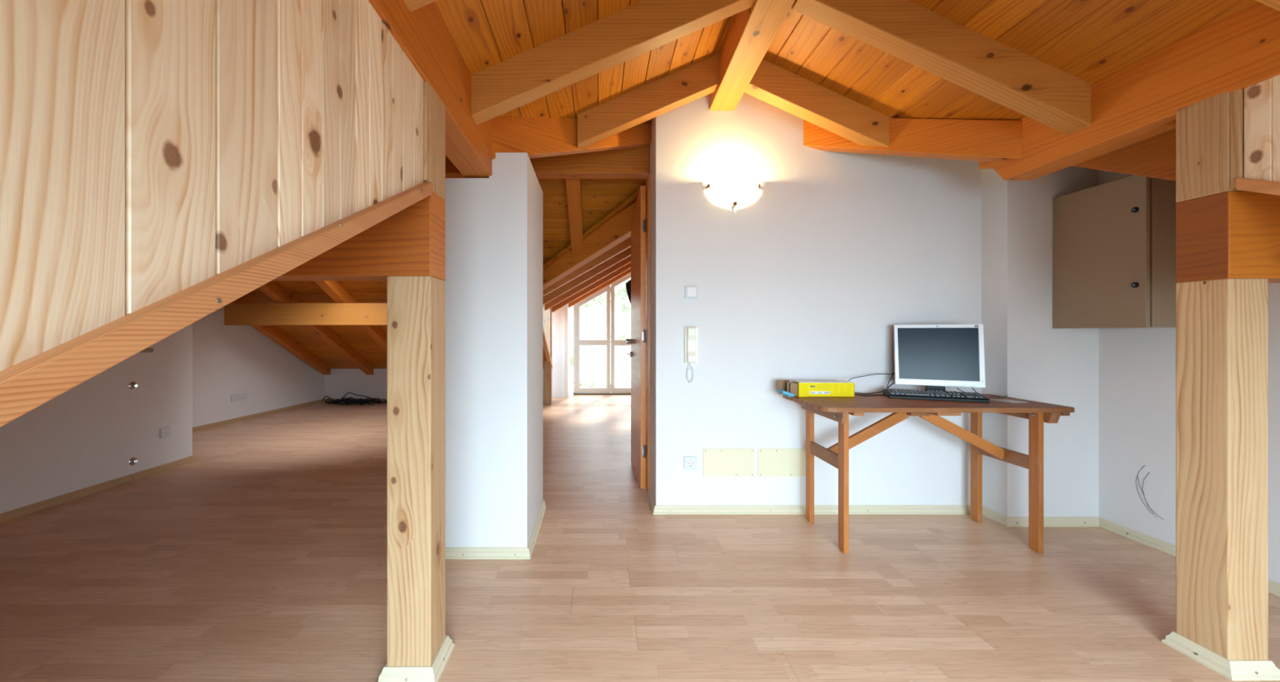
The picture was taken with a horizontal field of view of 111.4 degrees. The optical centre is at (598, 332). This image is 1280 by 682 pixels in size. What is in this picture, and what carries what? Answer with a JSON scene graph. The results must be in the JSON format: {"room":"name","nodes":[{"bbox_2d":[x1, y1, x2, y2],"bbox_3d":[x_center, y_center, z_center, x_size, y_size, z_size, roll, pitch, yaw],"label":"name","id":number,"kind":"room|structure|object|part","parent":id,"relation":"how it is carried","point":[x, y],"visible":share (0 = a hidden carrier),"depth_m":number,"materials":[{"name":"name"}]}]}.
{"room":"attic room","nodes":[
{"label":"attic room","id":0,"kind":"room"},
{"bbox_2d":[0,323,192,514],"bbox_3d":[-4.250,-0.135,1.180,1.300,2.650,5.360,0,0,0],"label":"wall","id":1,"kind":"structure","parent":0,"point":[87,435],"depth_m":3.18,"materials":[{"name":"white paint"}]},
{"bbox_2d":[0,455,196,523],"bbox_3d":[-4.139,1.115,1.290,1.121,0.050,5.181,0,0,0],"label":"baseboard","id":2,"kind":"structure","parent":1,"relation":"attached to","point":[7,516],"depth_m":3.06,"materials":[{"name":"brown wood"}]},
{"bbox_2d":[128,382,137,390],"bbox_3d":[-3.587,0.411,3.367,0.025,0.062,0.062,0,0,0],"label":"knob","id":3,"kind":"object","parent":1,"relation":"attached to","point":[135,386],"visible":1,"depth_m":3.36,"materials":[{"name":"silver metal"}]},
{"bbox_2d":[128,457,137,465],"bbox_3d":[-3.587,0.995,3.367,0.025,0.062,0.062,0,0,0],"label":"outlet","id":4,"kind":"object","parent":1,"relation":"attached to","point":[135,461],"visible":1,"depth_m":3.36,"materials":[{"name":"silver metal"}]},
{"bbox_2d":[137,348,153,353],"bbox_3d":[-3.590,0.141,3.428,0.020,0.032,0.150,0,0,0],"label":"wall bracket","id":5,"kind":"object","parent":1,"relation":"attached to","point":[146,350],"visible":0.5,"depth_m":3.46,"materials":[{"name":"brown"}]},
{"bbox_2d":[160,426,170,439],"bbox_3d":[-3.593,0.828,3.611,0.014,0.082,0.082,0,0,0],"label":"wall socket","id":6,"kind":"object","parent":1,"relation":"attached to","point":[165,432],"visible":1,"depth_m":3.60,"materials":[{"name":"grey plastic"}]},
{"bbox_2d":[192,306,324,427],"bbox_3d":[-4.735,-0.260,5.522,0.381,2.900,3.450,0,0,1],"label":"wall","id":7,"kind":"structure","parent":0,"point":[228,361],"depth_m":5.62,"materials":[{"name":"white paint"}]},
{"bbox_2d":[231,393,246,402],"bbox_3d":[-4.617,0.829,5.581,0.014,0.082,0.212,0,0,4],"label":"socket","id":8,"kind":"object","parent":7,"relation":"attached to","point":[243,396],"visible":1,"depth_m":5.58,"materials":[{"name":"grey plastic"}]},
{"bbox_2d":[192,399,386,432],"bbox_3d":[-2.846,1.115,5.539,3.792,0.050,3.281,0,0,0],"label":"baseboard","id":9,"kind":"structure","parent":7,"relation":"attached to","point":[285,409],"depth_m":5.85,"materials":[{"name":"brown wood"}]},
{"bbox_2d":[324,368,544,401],"bbox_3d":[-2.840,0.690,7.265,4.120,1.000,0.170,0,0,0],"label":"wall","id":10,"kind":"structure","parent":0,"point":[340,382],"depth_m":7.18,"materials":[{"name":"white paint"}]},
{"bbox_2d":[444,152,542,547],"bbox_3d":[-0.631,0.138,2.525,0.538,2.105,0.630,0,0,0],"label":"wall pillar","id":11,"kind":"structure","parent":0,"point":[494,280],"depth_m":2.21,"materials":[{"name":"white paint"}]},
{"bbox_2d":[368,0,492,177],"bbox_3d":[-0.639,-0.993,0.482,0.160,0.395,3.611,0,0,1],"label":"purlin","id":12,"kind":"object","parent":11,"relation":"on","point":[423,34],"visible":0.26,"depth_m":1.57,"materials":[{"name":"orange wood"}]},
{"bbox_2d":[445,499,546,559],"bbox_3d":[-0.621,1.115,2.514,0.559,0.050,0.651,0,0,0],"label":"baseboard","id":13,"kind":"structure","parent":11,"relation":"attached to","point":[451,553],"depth_m":2.20,"materials":[{"name":"brown wood"}]},
{"bbox_2d":[542,304,550,362],"bbox_3d":[-0.780,0.035,6.000,0.040,1.030,2.000,0,0,0],"label":"wall","id":14,"kind":"structure","parent":0,"point":[546,314],"depth_m":6.48,"materials":[{"name":"white paint"}]},
{"bbox_2d":[542,326,552,368],"bbox_3d":[-0.752,0.020,5.950,0.035,1.117,2.100,0,0,0],"label":"trim","id":15,"kind":"structure","parent":14,"relation":"attached to","point":[544,334],"depth_m":6.34,"materials":[{"name":"wood"}]},
{"bbox_2d":[551,306,564,397],"bbox_3d":[-0.800,0.115,7.810,0.400,2.150,0.280,0,0,0],"label":"wall","id":16,"kind":"structure","parent":0,"point":[557,317],"depth_m":7.67,"materials":[{"name":"white paint"}]},
{"bbox_2d":[564,304,569,398],"bbox_3d":[-0.568,0.115,7.835,0.065,2.150,0.430,0,0,0],"label":"trim","id":17,"kind":"structure","parent":16,"relation":"attached to","point":[566,310],"depth_m":7.62,"materials":[{"name":"white paint"}]},
{"bbox_2d":[0,391,1279,681],"bbox_3d":[-0.885,1.190,3.385,10.287,0.100,9.969,0,0,0],"label":"floor","id":18,"kind":"structure","parent":0,"point":[262,557],"depth_m":1.93,"materials":[{"name":"brown laminate"}]},
{"bbox_2d":[321,392,386,405],"bbox_3d":[-3.678,1.047,6.936,1.556,0.177,0.377,0,0,0],"label":"pile","id":19,"kind":"object","parent":18,"relation":"on","point":[348,401],"visible":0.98,"depth_m":6.91,"materials":[{"name":"black"}]},
{"bbox_2d":[377,275,454,681],"bbox_3d":[-0.620,0.477,1.491,0.194,1.326,0.184,0,0,0],"label":"timber post","id":20,"kind":"object","parent":18,"relation":"on","point":[419,649],"visible":1,"depth_m":1.42,"materials":[{"name":"brown wood"}]},
{"bbox_2d":[272,190,445,280],"bbox_3d":[-2.092,-0.330,1.491,3.090,0.288,0.136,0,0,0],"label":"cross beam","id":21,"kind":"structure","parent":20,"relation":"on","point":[411,242],"depth_m":1.42,"materials":[{"name":"orange wood"}]},
{"bbox_2d":[429,84,445,200],"bbox_3d":[-0.610,-0.642,1.491,0.126,0.341,0.136,0,0,0],"label":"post","id":22,"kind":"object","parent":21,"relation":"on","point":[437,108],"visible":0.36,"depth_m":1.48,"materials":[{"name":"brown wood"}]},
{"bbox_2d":[0,0,429,371],"bbox_3d":[-0.596,0.040,0.084,0.048,1.807,2.677,0,0,1],"label":"boards","id":23,"kind":"object","parent":22,"relation":"attached to","point":[151,151],"visible":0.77,"depth_m":0.58,"materials":[{"name":"brown wood"}]},
{"bbox_2d":[0,182,431,426],"bbox_3d":[-0.572,0.243,0.068,0.043,1.460,2.678,0,0,1],"label":"trim","id":24,"kind":"structure","parent":23,"relation":"attached to","point":[26,385],"depth_m":0.54,"materials":[{"name":"orange wood"}]},
{"bbox_3d":[-0.620,1.115,1.491,0.194,0.050,0.184,0,0,0],"label":"trim","id":25,"kind":"part","parent":20,"relation":"part of","materials":[{"name":"beige wood"}]},
{"bbox_2d":[544,307,551,404],"bbox_3d":[-0.802,0.330,6.950,0.115,1.620,0.100,0,0,0],"label":"timber post","id":26,"kind":"object","parent":18,"relation":"on","point":[548,369],"visible":0.49,"depth_m":6.90,"materials":[{"name":"brown wood"}]},
{"bbox_2d":[782,394,1074,553],"bbox_3d":[1.760,0.757,2.421,1.265,0.765,0.502,0,0,0],"label":"garden table","id":27,"kind":"object","parent":18,"relation":"on","point":[838,410],"visible":0.9,"depth_m":2.29,"materials":[{"name":"brown wood"}]},
{"bbox_2d":[777,389,794,396],"bbox_3d":[1.113,0.357,2.585,0.066,0.036,0.080,0,0,0],"label":"cloth","id":28,"kind":"object","parent":27,"relation":"on","point":[785,393],"visible":0.95,"depth_m":2.54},
{"bbox_3d":[1.278,0.770,2.631,0.027,0.739,0.055,0,0,0],"label":"leg","id":29,"kind":"part","parent":27,"relation":"part of","materials":[{"name":"brown wood"}]},
{"bbox_2d":[778,379,854,397],"bbox_3d":[1.292,0.331,2.594,0.401,0.088,0.126,0,0,0],"label":"carton","id":30,"kind":"object","parent":27,"relation":"on","point":[800,388],"visible":0.98,"depth_m":2.54,"materials":[{"name":"yellow cardboard"}]},
{"bbox_3d":[1.329,0.333,2.595,0.326,0.085,0.119,0,0,0],"label":"panel","id":31,"kind":"part","parent":30,"relation":"part of","materials":[{"name":"yellow cardboard"}]},
{"bbox_3d":[1.329,0.334,2.595,0.326,0.083,0.120,0,0,0],"label":"panel","id":32,"kind":"part","parent":30,"relation":"part of","materials":[{"name":"yellow cardboard"}]},
{"bbox_3d":[1.252,0.432,2.438,0.025,0.062,0.467,0,0,0],"label":"rail","id":33,"kind":"part","parent":27,"relation":"part of","materials":[{"name":"brown wood"}]},
{"bbox_3d":[1.278,0.770,2.271,0.027,0.739,0.055,0,0,0],"label":"leg","id":34,"kind":"part","parent":27,"relation":"part of","materials":[{"name":"brown wood"}]},
{"bbox_2d":[854,393,884,395],"bbox_3d":[1.639,0.372,2.603,0.175,0.006,0.067,0,0,0],"label":"cable","id":35,"kind":"object","parent":27,"relation":"on","point":[855,393],"visible":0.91,"depth_m":2.59,"materials":[{"name":"black plastic"}]},
{"bbox_2d":[854,382,894,394],"bbox_3d":[1.740,0.320,2.662,0.321,0.108,0.053,0,0,-2],"label":"cable","id":36,"kind":"object","parent":27,"relation":"on","point":[894,382],"visible":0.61,"depth_m":2.66,"materials":[{"name":"black plastic"}]},
{"bbox_2d":[882,388,989,403],"bbox_3d":[1.902,0.354,2.475,0.458,0.043,0.155,0,0,22],"label":"keyboard","id":37,"kind":"object","parent":27,"relation":"on","point":[898,393],"visible":1,"depth_m":2.44,"materials":[{"name":"black plastic"}]},
{"bbox_2d":[893,324,985,391],"bbox_3d":[2.015,0.163,2.597,0.428,0.424,0.116,0,0,24],"label":"monitor","id":38,"kind":"object","parent":27,"relation":"on","point":[935,357],"visible":0.9,"depth_m":2.56,"materials":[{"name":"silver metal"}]},
{"bbox_2d":[848,373,894,381],"bbox_3d":[1.726,0.273,2.679,0.425,0.040,0.032,0,0,-7],"label":"cable","id":39,"kind":"object","parent":38,"relation":"attached to","point":[873,374],"visible":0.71,"depth_m":2.69,"materials":[{"name":"black plastic"}]},
{"bbox_3d":[2.284,0.770,2.631,0.027,0.739,0.055,0,0,0],"label":"leg","id":40,"kind":"part","parent":27,"relation":"part of","materials":[{"name":"brown wood"}]},
{"bbox_2d":[991,399,1028,403],"bbox_3d":[2.239,0.373,2.372,0.105,0.004,0.110,0,0,0],"label":"pouch","id":41,"kind":"object","parent":27,"relation":"on","point":[998,400],"visible":1,"depth_m":2.36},
{"bbox_3d":[2.321,0.432,2.438,0.047,0.062,0.467,0,0,0],"label":"rail","id":42,"kind":"part","parent":27,"relation":"part of","materials":[{"name":"brown wood"}]},
{"bbox_3d":[2.284,0.770,2.271,0.027,0.739,0.055,0,0,0],"label":"leg","id":43,"kind":"part","parent":27,"relation":"part of","materials":[{"name":"brown wood"}]},
{"bbox_2d":[1161,278,1279,680],"bbox_3d":[2.164,0.479,1.515,0.176,1.321,0.178,0,0,0],"label":"timber post","id":44,"kind":"object","parent":18,"relation":"on","point":[1222,325],"visible":1,"depth_m":1.46,"materials":[{"name":"brown wood"}]},
{"bbox_3d":[2.164,1.115,1.515,0.176,0.050,0.178,0,0,0],"label":"trim","id":45,"kind":"part","parent":44,"relation":"part of","materials":[{"name":"beige wood"}]},
{"bbox_2d":[1175,191,1279,283],"bbox_3d":[2.547,-0.327,1.515,0.905,0.292,0.130,0,0,0],"label":"cross beam","id":46,"kind":"structure","parent":44,"relation":"on","point":[1229,234],"depth_m":1.45,"materials":[{"name":"orange wood"}]},
{"bbox_2d":[1175,91,1241,202],"bbox_3d":[2.163,-0.642,1.515,0.136,0.341,0.130,0,0,0],"label":"post","id":47,"kind":"object","parent":46,"relation":"on","point":[1202,129],"visible":0.59,"depth_m":1.51,"materials":[{"name":"brown wood"}]},
{"bbox_2d":[1230,75,1279,188],"bbox_3d":[2.185,-0.012,0.191,0.044,1.716,2.523,0,0,-3],"label":"boards","id":48,"kind":"object","parent":47,"relation":"attached to","point":[1255,109],"visible":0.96,"depth_m":1.40,"materials":[{"name":"brown wood"}]},
{"bbox_2d":[1235,177,1279,195],"bbox_3d":[2.173,0.226,0.081,0.036,1.473,2.707,0,0,-3],"label":"trim","id":49,"kind":"structure","parent":48,"relation":"attached to","point":[1267,187],"depth_m":1.38,"materials":[{"name":"orange wood"}]},
{"bbox_2d":[238,0,1255,368],"bbox_3d":[-0.870,-0.436,3.331,8.701,2.799,9.938,0,0,0],"label":"ceiling","id":50,"kind":"structure","parent":0,"point":[1089,41],"depth_m":2.14,"materials":[{"name":"orange wood"}]},
{"bbox_2d":[222,298,330,374],"bbox_3d":[-4.402,-0.356,5.205,0.115,2.077,3.710,0,0,0],"label":"rafter","id":51,"kind":"object","parent":50,"relation":"attached to","point":[273,333],"visible":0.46,"depth_m":6.22,"materials":[{"name":"orange wood"}]},
{"bbox_2d":[257,280,373,374],"bbox_3d":[-3.703,-0.356,5.205,0.115,2.077,3.710,0,0,0],"label":"rafter","id":52,"kind":"object","parent":50,"relation":"attached to","point":[272,289],"visible":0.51,"depth_m":5.91,"materials":[{"name":"orange wood"}]},
{"bbox_2d":[313,280,386,351],"bbox_3d":[-3.002,-0.356,5.205,0.115,2.077,3.710,0,0,0],"label":"rafter","id":53,"kind":"object","parent":50,"relation":"attached to","point":[333,289],"visible":0.06,"depth_m":5.08,"materials":[{"name":"orange wood"}]},
{"bbox_2d":[224,303,386,325],"bbox_3d":[-2.647,-0.216,5.120,3.395,0.256,0.140,0,0,0],"label":"far purlin","id":54,"kind":"object","parent":53,"relation":"attached to","point":[235,314],"visible":0.46,"depth_m":5.05,"materials":[{"name":"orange wood"}]},
{"bbox_2d":[378,280,386,290],"bbox_3d":[-2.303,-0.356,5.205,0.115,2.077,3.710,0,0,0],"label":"rafter","id":55,"kind":"object","parent":50,"relation":"attached to","point":[384,283],"visible":0.02,"depth_m":4.72,"materials":[{"name":"orange wood"}]},
{"bbox_2d":[403,0,438,12],"bbox_3d":[0.091,-1.304,1.231,1.288,0.735,0.087,0,0,0],"label":"rafter","id":56,"kind":"object","parent":50,"relation":"attached to","point":[412,5],"visible":1,"depth_m":1.26,"materials":[{"name":"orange wood"}]},
{"bbox_2d":[445,144,648,178],"bbox_3d":[-0.415,-1.302,3.220,1.570,0.285,0.120,0,0,0],"label":"lintel beam","id":57,"kind":"structure","parent":50,"relation":"attached to","point":[630,162],"depth_m":3.16,"materials":[{"name":"orange wood"}]},
{"bbox_2d":[491,116,651,159],"bbox_3d":[-0.127,-1.184,2.619,1.265,0.643,0.083,0,0,-42],"label":"beam","id":58,"kind":"structure","parent":50,"relation":"attached to","point":[538,137],"depth_m":2.44,"materials":[{"name":"orange wood"}]},
{"bbox_2d":[565,178,583,253],"bbox_3d":[-0.203,-1.073,3.825,0.115,0.642,0.950,0,0,0],"label":"rafter","id":59,"kind":"object","parent":50,"relation":"attached to","point":[573,186],"visible":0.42,"depth_m":3.76,"materials":[{"name":"orange wood"}]},
{"bbox_2d":[542,247,631,305],"bbox_3d":[0.150,-0.933,5.515,2.000,1.332,0.070,0,0,0],"label":"rafter","id":60,"kind":"object","parent":50,"relation":"attached to","point":[625,254],"visible":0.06,"depth_m":5.48,"materials":[{"name":"orange wood"}]},
{"bbox_2d":[542,236,631,297],"bbox_3d":[0.227,-0.977,4.805,1.845,1.244,0.070,0,0,0],"label":"rafter","id":61,"kind":"object","parent":50,"relation":"attached to","point":[626,244],"visible":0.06,"depth_m":4.77,"materials":[{"name":"orange wood"}]},
{"bbox_2d":[545,255,631,311],"bbox_3d":[0.150,-0.933,6.235,2.000,1.332,0.070,0,0,0],"label":"rafter","id":62,"kind":"object","parent":50,"relation":"attached to","point":[627,260],"visible":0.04,"depth_m":6.20,"materials":[{"name":"orange wood"}]},
{"bbox_2d":[542,202,635,290],"bbox_3d":[-0.132,-0.797,4.227,1.837,0.872,0.100,0,0,40],"label":"beam","id":63,"kind":"structure","parent":50,"relation":"attached to","point":[617,229],"depth_m":4.09,"materials":[{"name":"orange wood"}]},
{"bbox_2d":[551,262,631,312],"bbox_3d":[0.150,-0.933,7.035,2.000,1.332,0.070,0,0,0],"label":"rafter","id":64,"kind":"object","parent":50,"relation":"attached to","point":[625,268],"visible":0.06,"depth_m":7.00,"materials":[{"name":"orange wood"}]},
{"bbox_2d":[568,268,631,307],"bbox_3d":[0.150,-0.933,7.835,2.000,1.332,0.070,0,0,0],"label":"rafter","id":65,"kind":"object","parent":50,"relation":"attached to","point":[628,271],"visible":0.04,"depth_m":7.80,"materials":[{"name":"orange wood"}]},
{"bbox_2d":[471,0,755,125],"bbox_3d":[0.090,-1.286,1.899,1.270,0.725,0.084,0,0,0],"label":"rafter","id":66,"kind":"object","parent":50,"relation":"attached to","point":[628,33],"visible":0.86,"depth_m":1.86,"materials":[{"name":"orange wood"}]},
{"bbox_2d":[626,280,631,303],"bbox_3d":[0.685,-0.779,7.558,0.424,0.761,0.093,0,0,0],"label":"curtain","id":67,"kind":"object","parent":50,"relation":"hanging from","point":[628,283],"visible":0.14,"depth_m":7.56,"materials":[{"name":"black fabric"}]},
{"bbox_2d":[577,53,718,148],"bbox_3d":[0.296,-1.357,2.560,0.837,0.536,0.082,0,0,0],"label":"rafter","id":68,"kind":"object","parent":50,"relation":"attached to","point":[695,82],"visible":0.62,"depth_m":2.52,"materials":[{"name":"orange wood"}]},
{"bbox_2d":[709,0,795,111],"bbox_3d":[0.743,-1.587,0.775,0.176,0.369,3.989,0,0,1],"label":"ridge beam","id":69,"kind":"structure","parent":50,"relation":"attached to","point":[751,32],"depth_m":2.21,"materials":[{"name":"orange wood"}]},
{"bbox_2d":[744,59,891,155],"bbox_3d":[1.260,-1.315,2.510,0.830,0.552,0.089,0,0,0],"label":"rafter","id":70,"kind":"object","parent":50,"relation":"attached to","point":[811,102],"visible":0.74,"depth_m":2.47,"materials":[{"name":"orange wood"}]},
{"bbox_2d":[803,118,1022,163],"bbox_3d":[1.655,-1.130,2.511,1.140,0.566,0.081,0,0,39],"label":"beam","id":71,"kind":"structure","parent":50,"relation":"attached to","point":[978,140],"depth_m":2.32,"materials":[{"name":"orange wood"}]},
{"bbox_2d":[791,0,1091,134],"bbox_3d":[1.472,-1.244,1.885,1.230,0.736,0.092,0,0,0],"label":"rafter","id":72,"kind":"object","parent":50,"relation":"attached to","point":[914,34],"visible":1,"depth_m":1.84,"materials":[{"name":"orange wood"}]},
{"bbox_2d":[1071,128,1175,181],"bbox_3d":[2.605,-0.842,2.000,0.110,1.013,1.400,0,0,0],"label":"rafter","id":73,"kind":"object","parent":50,"relation":"attached to","point":[1154,157],"visible":0.07,"depth_m":2.03,"materials":[{"name":"orange wood"}]},
{"bbox_2d":[978,0,1279,180],"bbox_3d":[2.215,-0.958,0.518,0.158,0.362,3.691,0,0,-3],"label":"purlin","id":74,"kind":"object","parent":50,"relation":"attached to","point":[1131,104],"visible":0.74,"depth_m":1.63,"materials":[{"name":"orange wood"}]},
{"bbox_2d":[1254,0,1279,11],"bbox_3d":[1.492,-1.261,1.229,1.247,0.746,0.094,0,0,0],"label":"rafter","id":75,"kind":"object","parent":50,"relation":"attached to","point":[1274,4],"visible":1,"depth_m":1.27,"materials":[{"name":"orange wood"}]},
{"bbox_2d":[649,93,981,505],"bbox_3d":[1.732,-0.228,2.915,2.736,2.836,0.330,0,0,0],"label":"wall","id":76,"kind":"structure","parent":0,"point":[811,277],"depth_m":2.75,"materials":[{"name":"white paint"}]},
{"bbox_2d":[624,173,649,493],"bbox_3d":[0.298,0.010,3.427,0.110,2.260,0.743,0,0,-5],"label":"door","id":77,"kind":"structure","parent":76,"relation":"in","point":[639,341],"depth_m":3.17,"materials":[{"name":"orange wood"}]},
{"bbox_3d":[0.255,0.074,3.687,0.067,0.039,0.132,0,0,0],"label":"handle","id":78,"kind":"part","parent":77,"relation":"part of","materials":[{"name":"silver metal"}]},
{"bbox_3d":[0.360,0.010,3.130,0.024,2.260,0.140,0,0,0],"label":"frame","id":79,"kind":"part","parent":77,"relation":"part of","materials":[{"name":"orange wood"}]},
{"bbox_2d":[684,456,697,469],"bbox_3d":[0.580,0.821,2.743,0.082,0.082,0.014,0,0,0],"label":"wall socket","id":80,"kind":"object","parent":76,"relation":"attached to","point":[690,462],"visible":1,"depth_m":2.74,"materials":[{"name":"grey plastic"}]},
{"bbox_2d":[684,326,698,383],"bbox_3d":[0.586,0.140,2.722,0.088,0.357,0.056,0,0,0],"label":"phone","id":81,"kind":"object","parent":76,"relation":"attached to","point":[691,334],"visible":1,"depth_m":2.71,"materials":[{"name":"white plastic"}]},
{"bbox_3d":[0.577,0.254,2.732,0.050,0.128,0.013,0,0,0],"label":"coiled cord","id":82,"kind":"part","parent":81,"relation":"part of","materials":[{"name":"white plastic"}]},
{"bbox_2d":[684,285,697,298],"bbox_3d":[0.586,-0.257,2.743,0.082,0.082,0.015,0,0,0],"label":"light switch","id":83,"kind":"object","parent":76,"relation":"attached to","point":[691,291],"visible":1,"depth_m":2.74,"materials":[{"name":"grey plastic"}]},
{"bbox_2d":[702,448,755,476],"bbox_3d":[0.823,0.820,2.746,0.328,0.176,0.007,0,0,0],"label":"cover plate","id":84,"kind":"object","parent":76,"relation":"attached to","point":[716,462],"visible":1,"depth_m":2.74,"materials":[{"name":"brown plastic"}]},
{"bbox_2d":[706,175,759,208],"bbox_3d":[0.847,-0.879,2.692,0.330,0.182,0.115,0,0,0],"label":"wall lamp","id":85,"kind":"object","parent":76,"relation":"attached to","point":[733,190],"visible":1,"depth_m":2.67,"materials":[{"name":"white glass"}]},
{"bbox_2d":[757,448,805,476],"bbox_3d":[1.169,0.820,2.746,0.324,0.176,0.007,0,0,0],"label":"cover plate","id":86,"kind":"object","parent":76,"relation":"attached to","point":[771,462],"visible":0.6,"depth_m":2.74,"materials":[{"name":"brown plastic"}]},
{"bbox_2d":[981,166,1098,516],"bbox_3d":[2.760,-0.135,2.672,0.680,2.650,0.195,0,0,0],"label":"wall","id":87,"kind":"structure","parent":0,"point":[1026,358],"depth_m":2.58,"materials":[{"name":"white paint"}]},
{"bbox_2d":[1098,169,1279,583],"bbox_3d":[3.030,-0.185,0.550,0.140,2.750,4.100,0,0,0],"label":"wall","id":88,"kind":"structure","parent":0,"point":[1137,366],"depth_m":2.35,"materials":[{"name":"white paint"}]},
{"bbox_2d":[647,488,1279,596],"bbox_3d":[1.651,1.115,0.880,2.617,0.050,4.360,0,0,0],"label":"baseboard","id":89,"kind":"structure","parent":88,"relation":"attached to","point":[1008,522],"depth_m":2.73,"materials":[{"name":"brown"}]},
{"bbox_2d":[1053,174,1177,328],"bbox_3d":[2.815,-0.409,2.352,0.286,0.768,0.441,0,0,0],"label":"upper cabinet","id":90,"kind":"object","parent":88,"relation":"attached to","point":[1114,242],"visible":0.87,"depth_m":2.25,"materials":[{"name":"brown wood"}]},
{"bbox_2d":[1135,465,1162,519],"bbox_3d":[2.958,0.848,2.337,0.002,0.264,0.118,0,0,0],"label":"loose wires","id":91,"kind":"object","parent":88,"relation":"attached to","point":[1144,465],"visible":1,"depth_m":2.36,"materials":[{"name":"grey plastic"}]},
{"bbox_3d":[0.900,-0.210,8.160,3.000,3.900,0.280,0,0,0],"label":"wall","id":92,"kind":"structure","parent":0,"visible":0},
{"bbox_2d":[573,272,631,395],"bbox_3d":[0.795,-0.113,8.053,2.510,2.546,0.135,0,0,0],"label":"window","id":93,"kind":"structure","parent":92,"relation":"in","point":[610,342],"depth_m":8.02,"materials":[{"name":"white"}]},
{"bbox_3d":[-0.096,0.110,8.050,0.633,2.000,0.060,0,0,0],"label":"sash","id":94,"kind":"part","parent":93,"relation":"part of","materials":[{"name":"white"}]},
{"bbox_3d":[0.556,-0.078,8.050,0.656,2.376,0.060,0,0,0],"label":"sash","id":95,"kind":"part","parent":93,"relation":"part of","materials":[{"name":"white"}]},
{"label":"outside","id":96,"kind":"structure","parent":0,"visible":0},
{"bbox_2d":[569,278,631,391],"bbox_3d":[0.000,-3.280,27.000,32.000,12.234,36.000,0,0,0],"label":"sky","id":97,"kind":"structure","parent":96,"point":[622,368],"depth_m":15.02,"materials":[{"name":"white"}]},
{"bbox_2d":[569,278,631,387],"bbox_3d":[0.047,-1.065,18.262,10.601,6.332,15.768,0,0,3],"label":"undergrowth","id":98,"kind":"object","parent":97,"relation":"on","point":[622,295],"visible":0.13,"depth_m":15.60,"materials":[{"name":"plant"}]}
]}

